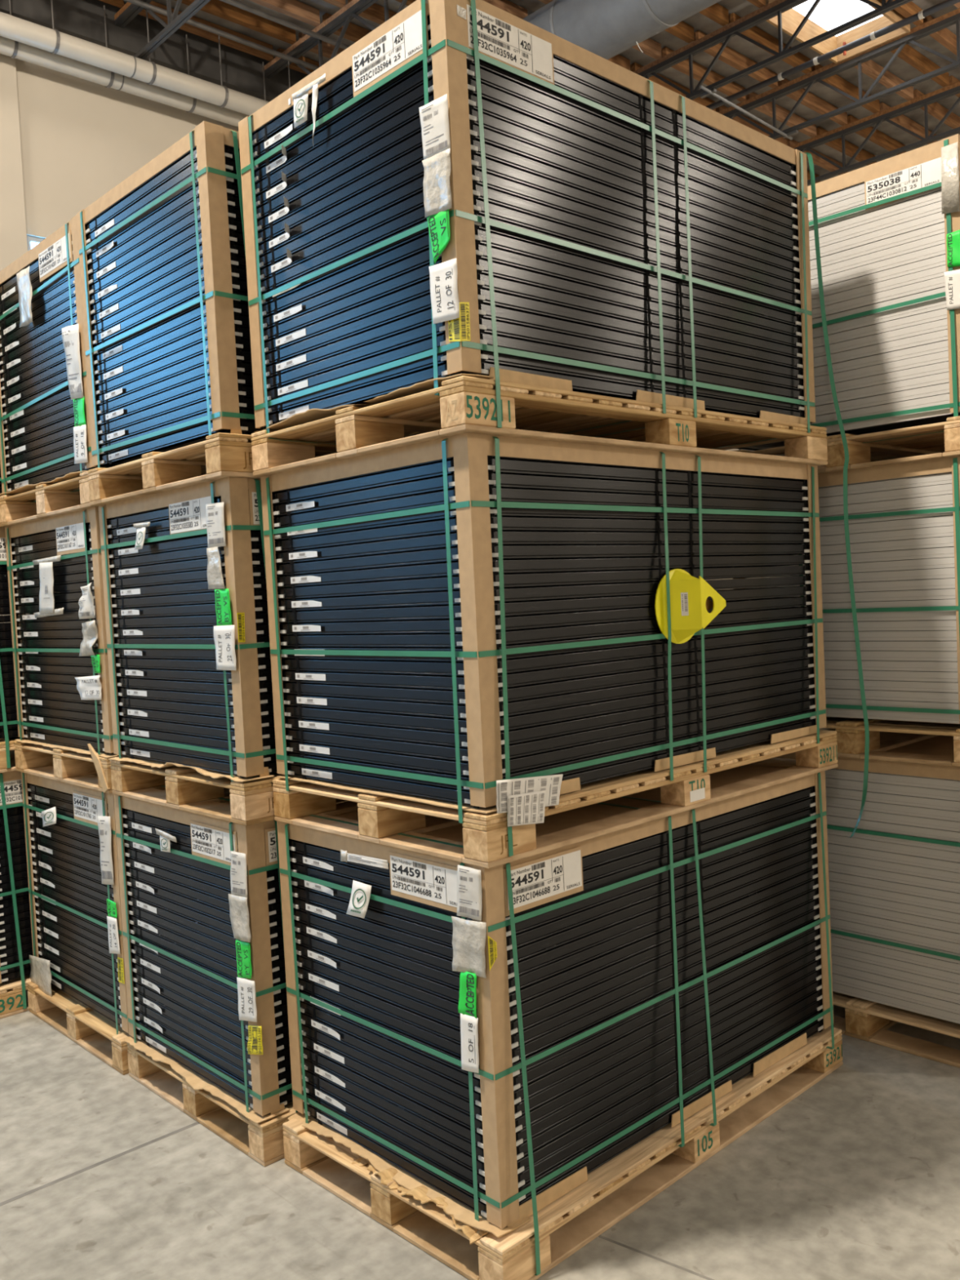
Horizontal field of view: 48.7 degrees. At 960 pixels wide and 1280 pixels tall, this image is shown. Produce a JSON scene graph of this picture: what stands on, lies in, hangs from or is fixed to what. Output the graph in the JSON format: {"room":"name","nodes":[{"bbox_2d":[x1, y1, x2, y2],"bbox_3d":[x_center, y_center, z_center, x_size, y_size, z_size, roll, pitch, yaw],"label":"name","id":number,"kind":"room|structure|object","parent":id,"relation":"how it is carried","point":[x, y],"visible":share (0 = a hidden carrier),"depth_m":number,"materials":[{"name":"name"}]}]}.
{"room":"warehouse","nodes":[
{"label":"warehouse","id":0,"kind":"room"},
{"bbox_2d":[0,13,738,622],"bbox_3d":[-6.234,-3.491,13.690,34.000,10.380,0.350,-5,3,-43],"label":"wall","id":1,"kind":"structure","parent":0,"point":[66,140],"depth_m":14.19,"materials":[{"name":"paint"}]},
{"bbox_2d":[26,235,44,250],"bbox_3d":[-5.489,-4.209,14.417,1.230,2.280,0.090,-5,3,-43],"label":"window","id":2,"kind":"structure","parent":1,"relation":"in","point":[33,241],"depth_m":14.00,"materials":[{"name":"grey glass"}]},
{"bbox_2d":[0,0,307,102],"bbox_3d":[-6.370,-8.352,13.380,34.000,0.640,0.140,-5,3,-43],"label":"trim","id":3,"kind":"structure","parent":1,"relation":"attached to","point":[242,72],"depth_m":15.01,"materials":[{"name":"white metal"}]},
{"bbox_2d":[0,990,959,1279],"bbox_3d":[2.609,1.759,4.727,34.000,0.201,25.000,-5,3,-43],"label":"floor","id":4,"kind":"structure","parent":0,"point":[856,1176],"depth_m":3.50,"materials":[{"name":"concrete"}]},
{"bbox_2d":[0,974,31,1018],"bbox_3d":[-2.089,1.747,6.265,1.955,0.148,1.086,-5,3,-43],"label":"wooden pallet","id":5,"kind":"object","parent":4,"relation":"on","point":[11,992],"visible":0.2,"depth_m":5.30,"materials":[{"name":"brown wood"}]},
{"bbox_2d":[0,994,22,1013],"bbox_3d":[-2.354,1.812,5.274,0.172,0.066,0.001,-5,3,-43],"label":"print","id":6,"kind":"object","parent":5,"relation":"attached to","point":[2,1006],"depth_m":5.29},
{"bbox_2d":[0,750,33,1008],"bbox_3d":[-2.126,1.205,6.240,1.908,1.202,1.114,-5,3,-43],"label":"bundle","id":7,"kind":"object","parent":5,"relation":"on","point":[15,931],"visible":0.18,"depth_m":5.33,"materials":[{"name":"black"}]},
{"bbox_2d":[0,736,24,773],"bbox_3d":[-2.148,0.533,6.214,1.955,0.148,1.085,-5,3,-43],"label":"wooden pallet","id":8,"kind":"object","parent":7,"relation":"on","point":[3,767],"visible":0.02,"depth_m":5.28,"materials":[{"name":"brown wood"}]},
{"bbox_2d":[0,527,89,768],"bbox_3d":[-2.184,-0.008,6.189,1.908,1.202,1.114,-5,3,-43],"label":"bundle","id":9,"kind":"object","parent":8,"relation":"on","point":[8,712],"visible":0.04,"depth_m":5.31,"materials":[{"name":"black"}]},
{"bbox_3d":[-2.206,-0.680,6.163,1.955,0.148,1.085,-5,3,-43],"label":"wooden pallet","id":10,"kind":"object","parent":9,"relation":"on","visible":0},
{"bbox_2d":[0,465,2,496],"bbox_3d":[-2.243,-1.222,6.138,1.908,1.202,1.114,-5,3,-43],"label":"bundle","id":11,"kind":"object","parent":10,"relation":"on","point":[1,490],"visible":0.02,"depth_m":5.30,"materials":[{"name":"black"}]},
{"bbox_2d":[26,982,130,1075],"bbox_3d":[-1.190,1.731,5.606,1.955,0.148,1.085,-5,3,-43],"label":"wooden pallet","id":12,"kind":"object","parent":4,"relation":"on","point":[95,1033],"visible":0.21,"depth_m":4.92,"materials":[{"name":"brown wood"}]},
{"bbox_2d":[21,772,128,1034],"bbox_3d":[-1.215,1.140,5.575,1.924,1.104,1.114,-5,3,-43],"label":"bundle","id":13,"kind":"object","parent":12,"relation":"on","point":[70,829],"visible":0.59,"depth_m":4.93,"materials":[{"name":"black"}]},
{"bbox_2d":[13,741,121,793],"bbox_3d":[-1.238,0.517,5.565,1.955,0.148,1.085,-5,3,-43],"label":"wooden pallet","id":14,"kind":"object","parent":13,"relation":"on","point":[68,766],"visible":0.17,"depth_m":4.92,"materials":[{"name":"brown wood"}]},
{"bbox_2d":[4,506,215,792],"bbox_3d":[-1.275,-0.016,5.522,1.936,1.218,1.114,-5,3,-43],"label":"bundle","id":15,"kind":"object","parent":14,"relation":"on","point":[62,679],"visible":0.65,"depth_m":4.86,"materials":[{"name":"black"}]},
{"bbox_2d":[0,471,97,526],"bbox_3d":[-1.296,-0.696,5.514,1.955,0.148,1.085,-5,3,-43],"label":"wooden pallet","id":16,"kind":"object","parent":15,"relation":"on","point":[51,500],"visible":0.17,"depth_m":4.87,"materials":[{"name":"brown wood"}]},
{"bbox_2d":[0,214,111,502],"bbox_3d":[-1.333,-1.286,5.472,1.925,1.104,1.114,-5,3,-43],"label":"bundle","id":17,"kind":"object","parent":16,"relation":"on","point":[45,429],"visible":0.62,"depth_m":4.80,"materials":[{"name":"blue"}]},
{"bbox_2d":[126,1042,295,1166],"bbox_3d":[-0.422,1.728,4.807,1.955,0.148,1.085,-5,3,-43],"label":"wooden pallet","id":18,"kind":"object","parent":4,"relation":"on","point":[263,1142],"visible":0.16,"depth_m":4.08,"materials":[{"name":"brown wood"}]},
{"bbox_2d":[113,787,297,1124],"bbox_3d":[-0.473,1.187,4.771,1.938,1.202,1.122,-5,3,-43],"label":"bundle","id":19,"kind":"object","parent":18,"relation":"on","point":[200,895],"visible":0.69,"depth_m":4.01,"materials":[{"name":"black"}]},
{"bbox_2d":[110,760,348,826],"bbox_3d":[-0.476,0.514,4.758,1.955,0.148,1.086,-5,3,-43],"label":"wooden pallet","id":20,"kind":"object","parent":19,"relation":"on","point":[187,789],"visible":0.23,"depth_m":4.07,"materials":[{"name":"brown wood"}]},
{"bbox_2d":[97,476,405,800],"bbox_3d":[-0.518,-0.027,4.714,1.933,1.202,1.114,-5,3,-43],"label":"bundle","id":21,"kind":"object","parent":20,"relation":"on","point":[194,691],"visible":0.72,"depth_m":3.96,"materials":[{"name":"black"}]},
{"bbox_2d":[88,432,337,506],"bbox_3d":[-0.549,-0.698,4.701,1.955,0.148,1.086,-5,3,-43],"label":"wooden pallet","id":22,"kind":"object","parent":21,"relation":"on","point":[223,455],"visible":0.24,"depth_m":4.02,"materials":[{"name":"brown wood"}]},
{"bbox_2d":[76,120,265,467],"bbox_3d":[-0.585,-1.240,4.683,1.908,1.202,1.114,-5,3,-43],"label":"bundle","id":23,"kind":"object","parent":22,"relation":"on","point":[162,251],"visible":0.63,"depth_m":3.91,"materials":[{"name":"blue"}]},
{"bbox_2d":[243,451,252,469],"bbox_3d":[-0.798,-0.628,3.725,0.078,0.062,0.001,-5,3,-43],"label":"print","id":24,"kind":"object","parent":22,"relation":"attached to","point":[245,451],"depth_m":3.71},
{"bbox_2d":[267,797,273,813],"bbox_3d":[-0.728,0.585,3.779,0.068,0.053,0.001,-5,3,-43],"label":"print","id":25,"kind":"object","parent":20,"relation":"attached to","point":[272,797],"depth_m":3.76},
{"bbox_2d":[282,1026,843,1279],"bbox_3d":[0.389,1.721,4.039,1.955,0.148,1.101,-5,3,-44],"label":"wooden pallet","id":26,"kind":"object","parent":4,"relation":"on","point":[612,1191],"visible":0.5,"depth_m":3.45,"materials":[{"name":"brown wood"}]},
{"bbox_2d":[276,764,834,1275],"bbox_3d":[0.357,1.179,4.012,1.968,1.202,1.137,-5,3,-43],"label":"bundle","id":27,"kind":"object","parent":26,"relation":"on","point":[485,1041],"visible":0.96,"depth_m":3.44,"materials":[{"name":"black"}]},
{"bbox_2d":[272,729,837,868],"bbox_3d":[0.357,0.504,4.026,1.955,0.148,1.101,-5,3,-43],"label":"wooden pallet","id":28,"kind":"object","parent":27,"relation":"on","point":[485,842],"visible":0.56,"depth_m":3.46,"materials":[{"name":"brown wood"}]},
{"bbox_2d":[500,834,517,854],"bbox_3d":[0.082,0.578,3.015,0.068,0.053,0.001,-5,3,-43],"label":"print","id":29,"kind":"object","parent":28,"relation":"attached to","point":[506,834],"depth_m":3.01},
{"bbox_2d":[260,432,826,856],"bbox_3d":[0.340,-0.036,3.963,1.917,1.202,1.170,-5,3,-43],"label":"bundle","id":30,"kind":"object","parent":28,"relation":"on","point":[524,660],"depth_m":3.39,"materials":[{"name":"black"}]},
{"bbox_2d":[250,375,827,476],"bbox_3d":[0.294,-0.708,3.961,1.956,0.148,1.101,-5,3,-43],"label":"wooden pallet","id":31,"kind":"object","parent":30,"relation":"on","point":[464,404],"visible":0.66,"depth_m":3.45,"materials":[{"name":"brown wood"}]},
{"bbox_2d":[445,400,457,421],"bbox_3d":[-0.079,-0.634,2.932,0.001,0.053,0.050,-5,3,-43],"label":"print","id":32,"kind":"object","parent":31,"relation":"attached to","point":[455,401],"depth_m":2.93},
{"bbox_2d":[466,395,511,422],"bbox_3d":[0.024,-0.643,2.955,0.170,0.063,0.001,-5,3,-43],"label":"print","id":33,"kind":"object","parent":31,"relation":"attached to","point":[468,397],"depth_m":2.95},
{"bbox_2d":[238,0,815,448],"bbox_3d":[0.251,-1.247,3.921,1.925,1.206,1.105,-5,3,-43],"label":"bundle","id":34,"kind":"object","parent":31,"relation":"on","point":[467,188],"visible":0.93,"depth_m":3.31,"materials":[{"name":"black"}]},
{"bbox_2d":[804,152,869,838],"bbox_3d":[1.444,-0.554,4.253,0.241,2.721,0.027,-4,3,-29],"label":"strap","id":35,"kind":"object","parent":34,"relation":"hanging from","point":[809,155],"visible":1,"depth_m":4.27,"materials":[{"name":"green plastic"}]},
{"bbox_2d":[675,422,688,441],"bbox_3d":[0.681,-0.697,3.569,0.072,0.062,0.001,-5,3,-43],"label":"print","id":36,"kind":"object","parent":31,"relation":"attached to","point":[677,424],"depth_m":3.57},
{"bbox_2d":[688,778,705,791],"bbox_3d":[0.744,0.502,3.635,0.093,0.048,0.001,-5,3,-43],"label":"print","id":37,"kind":"object","parent":28,"relation":"attached to","point":[691,782],"depth_m":3.64},
{"bbox_2d":[819,745,837,764],"bbox_3d":[1.393,0.459,4.242,0.138,0.062,0.001,-5,3,-43],"label":"print","id":38,"kind":"object","parent":28,"relation":"attached to","point":[830,760],"depth_m":4.24},
{"bbox_2d":[697,1130,712,1156],"bbox_3d":[0.774,1.728,3.646,0.090,0.060,0.001,-5,3,-44],"label":"print","id":39,"kind":"object","parent":26,"relation":"on","point":[704,1136],"depth_m":3.65},
{"bbox_2d":[826,1044,842,1066],"bbox_3d":[1.425,1.672,4.269,0.132,0.053,0.001,-5,3,-44],"label":"print","id":40,"kind":"object","parent":26,"relation":"on","point":[827,1060],"depth_m":4.27},
{"bbox_2d":[830,991,959,1067],"bbox_3d":[2.329,1.577,5.225,1.955,0.148,1.100,-5,3,-43],"label":"wooden pallet","id":41,"kind":"object","parent":4,"relation":"on","point":[867,1020],"visible":0.17,"depth_m":4.50,"materials":[{"name":"brown wood"}]},
{"bbox_2d":[775,731,959,1023],"bbox_3d":[2.297,0.986,5.195,1.897,1.104,1.114,-5,3,-43],"label":"bundle","id":42,"kind":"object","parent":41,"relation":"on","point":[895,884],"visible":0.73,"depth_m":4.43,"materials":[{"name":"silver metal"}]},
{"bbox_2d":[793,716,959,767],"bbox_3d":[2.270,0.364,5.174,1.955,0.148,1.100,-5,3,-43],"label":"wooden pallet","id":43,"kind":"object","parent":42,"relation":"on","point":[851,733],"visible":0.24,"depth_m":4.48,"materials":[{"name":"brown wood"}]},
{"bbox_2d":[733,455,959,724],"bbox_3d":[2.237,-0.227,5.142,1.908,1.104,1.114,-5,3,-43],"label":"bundle","id":44,"kind":"object","parent":43,"relation":"on","point":[904,518],"visible":0.75,"depth_m":4.35,"materials":[{"name":"silver metal"}]},
{"bbox_2d":[733,416,959,473],"bbox_3d":[2.212,-0.849,5.123,1.955,0.148,1.100,-5,3,-43],"label":"wooden pallet","id":45,"kind":"object","parent":44,"relation":"on","point":[946,443],"visible":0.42,"depth_m":4.46,"materials":[{"name":"brown wood"}]},
{"bbox_2d":[734,133,959,455],"bbox_3d":[2.177,-1.440,5.090,1.912,1.104,1.114,-5,3,-43],"label":"bundle","id":46,"kind":"object","parent":45,"relation":"on","point":[889,228],"visible":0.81,"depth_m":4.29,"materials":[{"name":"silver metal"}]},
{"bbox_2d":[99,0,959,186],"bbox_3d":[2.107,-8.642,4.290,34.000,0.315,25.000,-5,3,-43],"label":"ceiling","id":47,"kind":"structure","parent":0,"point":[913,61],"depth_m":16.95,"materials":[{"name":"brown wood"}]},
{"bbox_2d":[114,0,210,59],"bbox_3d":[3.537,-8.207,5.530,0.120,0.785,24.860,-5,3,-43],"label":"roof truss","id":48,"kind":"object","parent":47,"relation":"attached to","point":[129,11],"visible":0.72,"depth_m":13.75,"materials":[{"name":"grey metal"}]},
{"bbox_2d":[263,0,407,79],"bbox_3d":[5.243,-8.356,7.125,0.120,0.785,24.860,-5,3,-43],"label":"roof truss","id":49,"kind":"object","parent":47,"relation":"attached to","point":[353,9],"visible":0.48,"depth_m":14.94,"materials":[{"name":"grey metal"}]},
{"bbox_2d":[0,0,290,115],"bbox_3d":[-5.152,-7.908,13.587,20.002,1.100,0.284,-5,3,-43],"label":"drain pipe","id":50,"kind":"object","parent":49,"relation":"hanging from","point":[53,41],"visible":0.52,"depth_m":13.94,"materials":[{"name":"grey"}]},
{"bbox_2d":[633,0,913,100],"bbox_3d":[8.654,-8.655,10.316,0.120,0.785,24.860,-5,3,-43],"label":"roof truss","id":51,"kind":"object","parent":47,"relation":"attached to","point":[776,7],"visible":0.5,"depth_m":15.35,"materials":[{"name":"grey metal"}]},
{"bbox_2d":[705,0,959,110],"bbox_3d":[6.252,-8.704,14.669,0.104,0.180,14.500,-5,3,-43],"label":"pipe","id":52,"kind":"object","parent":47,"relation":"hanging from","point":[922,14],"visible":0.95,"depth_m":15.63,"materials":[{"name":"grey metal"}]},
{"bbox_2d":[764,0,910,63],"bbox_3d":[5.278,-9.259,15.636,2.070,0.420,1.200,-5,3,-43],"label":"skylight","id":53,"kind":"object","parent":47,"relation":"attached to","point":[828,15],"visible":0.62,"depth_m":16.09,"materials":[{"name":"white glass"}]},
{"bbox_2d":[792,0,882,36],"bbox_3d":[5.269,-9.448,15.628,1.990,0.020,1.120,-5,3,-43],"label":"diffuser","id":54,"kind":"object","parent":53,"relation":"attached to","point":[828,15],"depth_m":16.02,"materials":[{"name":"white"}]},
{"bbox_2d":[717,8,959,139],"bbox_3d":[10.359,-8.804,11.911,0.120,0.785,24.860,-5,3,-43],"label":"roof truss","id":55,"kind":"object","parent":47,"relation":"attached to","point":[951,18],"visible":0.52,"depth_m":16.62,"materials":[{"name":"grey metal"}]},
{"bbox_2d":[699,84,798,140],"bbox_3d":[4.235,-8.287,16.718,2.802,0.054,0.250,-5,3,-43],"label":"bar","id":56,"kind":"object","parent":55,"relation":"attached to","point":[713,91],"visible":1,"depth_m":16.58,"materials":[{"name":"grey metal"}]},
{"bbox_2d":[789,81,959,185],"bbox_3d":[12.065,-8.953,13.506,0.120,0.785,24.860,-5,3,-43],"label":"roof truss","id":57,"kind":"object","parent":47,"relation":"attached to","point":[924,100],"visible":0.44,"depth_m":18.73,"materials":[{"name":"grey metal"}]},
{"bbox_3d":[6.948,-8.506,8.720,0.120,0.785,24.860,-5,3,-43],"label":"roof truss","id":58,"kind":"object","parent":47,"relation":"attached to","visible":0},
{"bbox_2d":[123,0,319,70],"bbox_3d":[-4.235,-8.322,14.035,22.000,0.167,0.070,-5,3,-43],"label":"conduit pipe","id":59,"kind":"object","parent":58,"relation":"attached to","point":[138,2],"visible":0.48,"depth_m":14.73,"materials":[{"name":"grey metal"}]},
{"bbox_2d":[522,0,721,59],"bbox_3d":[4.529,-8.048,10.557,0.960,0.960,16.850,-5,3,-43],"label":"air duct","id":60,"kind":"object","parent":58,"relation":"hanging from","point":[606,28],"visible":0.26,"depth_m":13.30,"materials":[{"name":"grey metal"}]},
{"bbox_3d":[-1.579,-7.759,0.745,0.120,0.785,24.860,-5,3,-43],"label":"roof truss","id":61,"kind":"object","parent":47,"relation":"attached to","visible":0},
{"bbox_2d":[219,0,350,49],"bbox_3d":[-3.795,-8.393,13.557,22.000,0.167,0.070,-5,3,-43],"label":"conduit pipe","id":62,"kind":"object","parent":61,"relation":"attached to","point":[233,2],"visible":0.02,"depth_m":14.55,"materials":[{"name":"grey metal"}]},
{"bbox_3d":[-3.285,-7.610,-0.851,0.120,0.785,24.860,-5,3,-43],"label":"roof truss","id":63,"kind":"object","parent":47,"relation":"attached to","visible":0},
{"bbox_2d":[0,0,266,127],"bbox_3d":[-5.404,-7.895,13.857,20.002,1.125,0.284,-5,3,-43],"label":"drain pipe","id":64,"kind":"object","parent":63,"relation":"hanging from","point":[13,49],"visible":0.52,"depth_m":14.24,"materials":[{"name":"grey"}]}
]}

